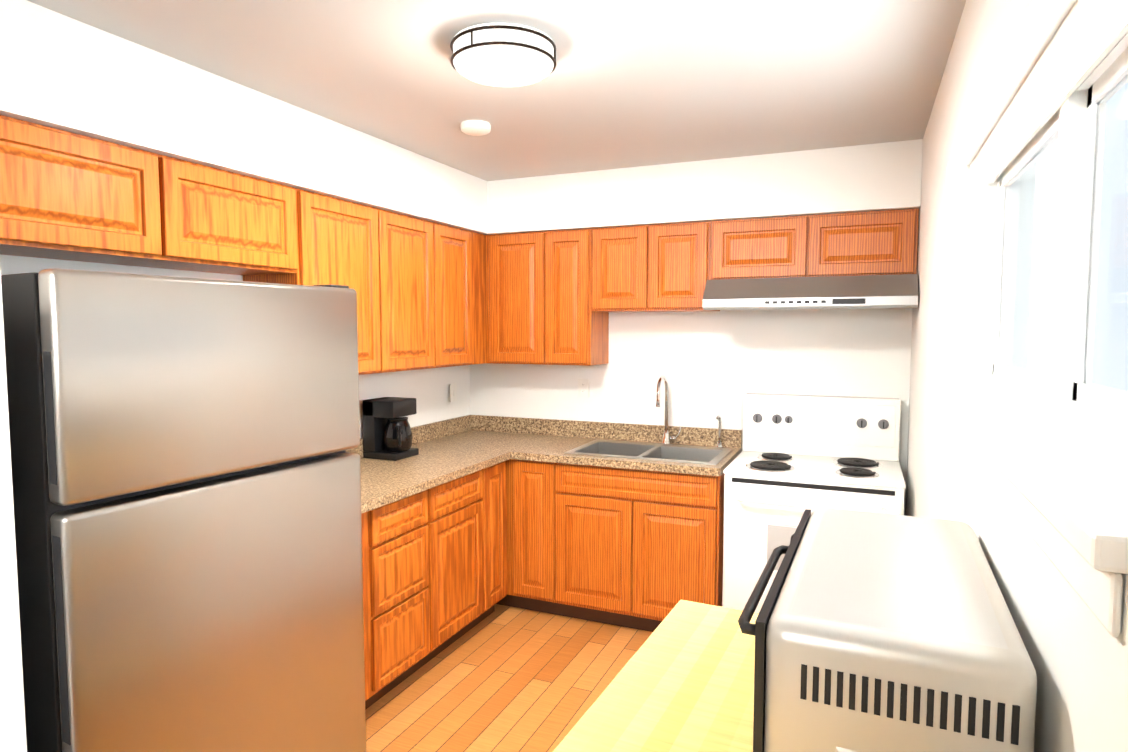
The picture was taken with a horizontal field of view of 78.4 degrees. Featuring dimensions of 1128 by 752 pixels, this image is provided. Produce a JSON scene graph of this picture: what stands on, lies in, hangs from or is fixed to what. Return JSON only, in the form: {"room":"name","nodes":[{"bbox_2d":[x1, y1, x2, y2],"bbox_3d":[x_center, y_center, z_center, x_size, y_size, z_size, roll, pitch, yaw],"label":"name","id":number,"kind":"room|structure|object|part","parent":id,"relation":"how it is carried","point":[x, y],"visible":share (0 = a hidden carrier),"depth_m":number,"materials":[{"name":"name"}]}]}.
{"room":"kitchen","nodes":[
{"label":"kitchen","id":0,"kind":"room"},
{"bbox_2d":[0,254,26,751],"bbox_3d":[-1.751,0.335,0.346,0.120,2.440,2.554,2,4,23],"label":"wall","id":1,"kind":"structure","parent":0,"point":[12,707],"depth_m":1.49,"materials":[{"name":"white paint"}]},
{"bbox_2d":[16,256,469,437],"bbox_3d":[-1.306,0.146,3.133,0.120,2.440,3.166,2,4,23],"label":"wall","id":2,"kind":"structure","parent":0,"point":[428,390],"depth_m":3.89,"materials":[{"name":"white paint"}]},
{"bbox_2d":[0,115,296,274],"bbox_3d":[-1.436,-0.541,2.226,0.316,0.334,1.240,2,4,23],"label":"upper cabinet","id":3,"kind":"object","parent":2,"relation":"attached to","point":[67,195],"depth_m":2.12,"materials":[{"name":"brown wood"}]},
{"bbox_2d":[243,188,386,374],"bbox_3d":[-1.091,-0.382,3.035,0.316,0.762,0.491,2,4,23],"label":"upper cabinet","id":4,"kind":"object","parent":2,"relation":"attached to","point":[340,242],"depth_m":3.00,"materials":[{"name":"brown wood"}]},
{"bbox_2d":[383,210,438,371],"bbox_3d":[-0.906,-0.411,3.462,0.316,0.762,0.443,2,4,23],"label":"upper cabinet","id":5,"kind":"object","parent":2,"relation":"attached to","point":[418,285],"depth_m":3.42,"materials":[{"name":"brown wood"}]},
{"bbox_2d":[450,383,456,401],"bbox_3d":[-0.691,0.104,4.330,0.009,0.114,0.072,2,4,23],"label":"electrical outlet plate","id":6,"kind":"object","parent":2,"relation":"attached to","point":[453,387],"depth_m":4.32,"materials":[{"name":"white plastic"}]},
{"bbox_2d":[439,224,474,367],"bbox_3d":[-0.744,-0.436,3.837,0.316,0.762,0.374,2,4,23],"label":"upper cabinet","id":7,"kind":"object","parent":2,"relation":"attached to","point":[456,245],"depth_m":3.80,"materials":[{"name":"brown wood"}]},
{"bbox_2d":[475,233,486,363],"bbox_3d":[-0.573,-0.463,4.231,0.316,0.762,0.488,2,4,23],"label":"upper cabinet","id":8,"kind":"object","parent":2,"relation":"attached to","point":[480,239],"depth_m":4.07,"materials":[{"name":"brown wood"}]},
{"bbox_2d":[0,0,487,234],"bbox_3d":[-1.074,-0.917,3.025,0.335,0.302,3.044,2,4,23],"label":"soffit","id":9,"kind":"structure","parent":0,"point":[62,72],"depth_m":2.29,"materials":[{"name":"white paint"}]},
{"bbox_2d":[27,0,965,180],"bbox_3d":[-0.475,-1.011,1.419,3.500,0.100,5.900,2,4,23],"label":"ceiling","id":10,"kind":"structure","parent":0,"point":[629,83],"depth_m":2.30,"materials":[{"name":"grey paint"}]},
{"bbox_2d":[460,120,490,135],"bbox_3d":[-0.373,-1.044,2.918,0.128,0.036,0.128,2,4,23],"label":"smoke detector","id":11,"kind":"object","parent":10,"relation":"attached to","point":[475,127],"visible":1,"depth_m":2.88,"materials":[{"name":"white plastic"}]},
{"bbox_2d":[450,23,555,86],"bbox_3d":[-0.183,-0.957,2.102,0.321,0.098,0.321,2,4,23],"label":"ceiling light","id":12,"kind":"object","parent":10,"relation":"attached to","point":[503,54],"visible":1,"depth_m":2.00,"materials":[{"name":"white glass"}]},
{"bbox_2d":[365,604,652,751],"bbox_3d":[-0.475,1.524,1.592,3.500,0.100,5.900,2,4,23],"label":"floor","id":13,"kind":"structure","parent":0,"point":[502,678],"depth_m":3.05,"materials":[{"name":"brown wood"}]},
{"bbox_2d":[1,268,365,751],"bbox_3d":[-1.215,0.573,2.137,0.715,1.722,0.906,2,4,29],"label":"fridge","id":14,"kind":"object","parent":13,"relation":"on","point":[186,476],"visible":1,"depth_m":1.80,"materials":[{"name":"grey metal"}]},
{"bbox_2d":[361,508,380,709],"bbox_3d":[-1.077,0.954,2.786,0.612,0.876,0.204,2,4,23],"label":"base cabinet","id":15,"kind":"object","parent":13,"relation":"on","point":[371,560],"depth_m":2.76,"materials":[{"name":"brown wood"}]},
{"bbox_2d":[377,488,436,697],"bbox_3d":[-0.959,0.935,3.059,0.612,0.876,0.391,2,4,23],"label":"base cabinet","id":16,"kind":"object","parent":13,"relation":"on","point":[434,563],"depth_m":2.97,"materials":[{"name":"brown wood"}]},
{"bbox_2d":[433,467,488,654],"bbox_3d":[-0.786,0.908,3.458,0.612,0.876,0.481,2,4,23],"label":"base cabinet","id":17,"kind":"object","parent":13,"relation":"on","point":[460,505],"depth_m":3.37,"materials":[{"name":"brown wood"}]},
{"bbox_2d":[345,415,516,513],"bbox_3d":[-0.707,0.393,3.544,0.660,0.137,1.959,2,4,23],"label":"countertop","id":18,"kind":"structure","parent":17,"relation":"on","point":[454,448],"depth_m":3.55,"materials":[{"name":"brown stone"}]},
{"bbox_2d":[362,397,418,460],"bbox_3d":[-0.888,0.270,3.591,0.232,0.300,0.200,2,4,23],"label":"coffee maker","id":19,"kind":"object","parent":18,"relation":"on","point":[387,433],"visible":0.98,"depth_m":3.53,"materials":[{"name":"black plastic"}]},
{"bbox_2d":[489,461,506,614],"bbox_3d":[-0.636,0.884,3.803,0.612,0.876,0.273,2,4,23],"label":"base cabinet","id":20,"kind":"object","parent":13,"relation":"on","point":[497,472],"depth_m":3.69,"materials":[{"name":"brown wood"}]},
{"bbox_2d":[560,471,723,631],"bbox_3d":[0.468,0.977,3.811,0.869,0.690,0.612,2,4,23],"label":"base cabinet","id":21,"kind":"object","parent":13,"relation":"on","point":[635,549],"depth_m":3.52,"materials":[{"name":"brown wood"}]},
{"bbox_2d":[509,375,741,475],"bbox_3d":[0.364,0.286,3.794,1.102,0.570,0.639,2,4,23],"label":"countertop","id":22,"kind":"structure","parent":21,"relation":"on","point":[675,449],"depth_m":3.93,"materials":[{"name":"brown stone"}]},
{"bbox_2d":[564,439,732,464],"bbox_3d":[0.467,0.489,3.756,0.806,0.170,0.486,2,4,23],"label":"sink","id":23,"kind":"object","parent":22,"relation":"in","point":[667,452],"depth_m":3.85,"materials":[{"name":"silver metal"}]},
{"bbox_2d":[656,375,723,447],"bbox_3d":[0.692,0.198,3.833,0.357,0.400,0.224,2,4,23],"label":"faucet","id":24,"kind":"object","parent":22,"relation":"on","point":[669,436],"depth_m":3.95,"materials":[{"name":"silver metal"}]},
{"bbox_2d":[553,600,758,751],"bbox_3d":[0.277,1.056,1.058,0.600,0.905,1.270,2,4,26],"label":"table","id":25,"kind":"object","parent":13,"relation":"on","point":[683,680],"visible":0.54,"depth_m":1.28,"materials":[{"name":"yellow wood"}]},
{"bbox_2d":[738,508,1036,751],"bbox_3d":[0.506,0.462,1.015,0.465,0.284,1.015,2,4,25],"label":"toaster oven","id":26,"kind":"object","parent":25,"relation":"on","point":[875,632],"visible":1,"depth_m":0.92,"materials":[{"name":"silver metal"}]},
{"bbox_2d":[722,393,905,612],"bbox_3d":[1.219,0.737,3.389,0.773,1.225,0.742,2,4,23],"label":"stove","id":27,"kind":"object","parent":13,"relation":"on","point":[791,462],"visible":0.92,"depth_m":3.25,"materials":[{"name":"white metal"}]},
{"bbox_3d":[1.084,0.571,3.063,0.627,0.021,0.059,2,4,23],"label":"handle","id":28,"kind":"part","parent":27,"relation":"part of","materials":[{"name":"white metal"}]},
{"bbox_2d":[488,139,922,234],"bbox_3d":[0.668,-0.966,3.746,2.239,0.302,0.334,2,4,23],"label":"soffit","id":29,"kind":"structure","parent":0,"point":[878,176],"depth_m":3.52,"materials":[{"name":"white paint"}]},
{"bbox_2d":[469,161,1035,515],"bbox_3d":[0.640,0.081,4.079,3.500,2.440,0.120,2,4,23],"label":"wall","id":30,"kind":"structure","parent":0,"point":[710,365],"depth_m":3.89,"materials":[{"name":"white paint"}]},
{"bbox_2d":[578,378,588,396],"bbox_3d":[0.118,0.073,4.207,0.072,0.114,0.009,2,4,23],"label":"electrical outlet plate","id":31,"kind":"object","parent":30,"relation":"attached to","point":[583,387],"depth_m":4.21,"materials":[{"name":"white plastic"}]},
{"bbox_2d":[486,208,918,365],"bbox_3d":[0.642,-0.434,3.800,2.293,0.762,0.316,2,4,23],"label":"upper cabinet","id":32,"kind":"object","parent":30,"relation":"attached to","point":[554,297],"depth_m":3.73,"materials":[{"name":"brown wood"}]},
{"bbox_2d":[702,274,917,309],"bbox_3d":[1.220,-0.406,3.455,0.953,0.154,0.492,2,4,23],"label":"range hood","id":33,"kind":"object","parent":30,"relation":"attached to","point":[866,291],"visible":1,"depth_m":3.25,"materials":[{"name":"silver metal"}]},
{"bbox_2d":[905,0,1127,751],"bbox_3d":[0.763,0.292,0.982,0.190,2.440,5.720,2,4,23],"label":"wall","id":34,"kind":"structure","parent":0,"point":[1077,652],"depth_m":1.62,"materials":[{"name":"white paint"}]},
{"bbox_2d":[928,386,1127,637],"bbox_3d":[0.902,0.139,1.398,0.163,0.099,1.750,2,4,23],"label":"window sill","id":35,"kind":"structure","parent":34,"relation":"attached to","point":[1060,490],"depth_m":0.90,"materials":[{"name":"white paint"}]},
{"bbox_2d":[969,0,1127,456],"bbox_3d":[0.963,-0.248,1.339,0.125,0.690,1.700,2,4,23],"label":"window","id":36,"kind":"structure","parent":34,"relation":"in","point":[1076,80],"depth_m":1.33,"materials":[{"name":"white plastic"}]},
{"label":"outside","id":37,"kind":"structure","parent":0,"visible":0},
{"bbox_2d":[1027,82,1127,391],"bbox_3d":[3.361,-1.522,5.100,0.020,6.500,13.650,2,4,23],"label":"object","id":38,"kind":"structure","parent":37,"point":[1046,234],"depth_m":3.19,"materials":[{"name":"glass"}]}
]}

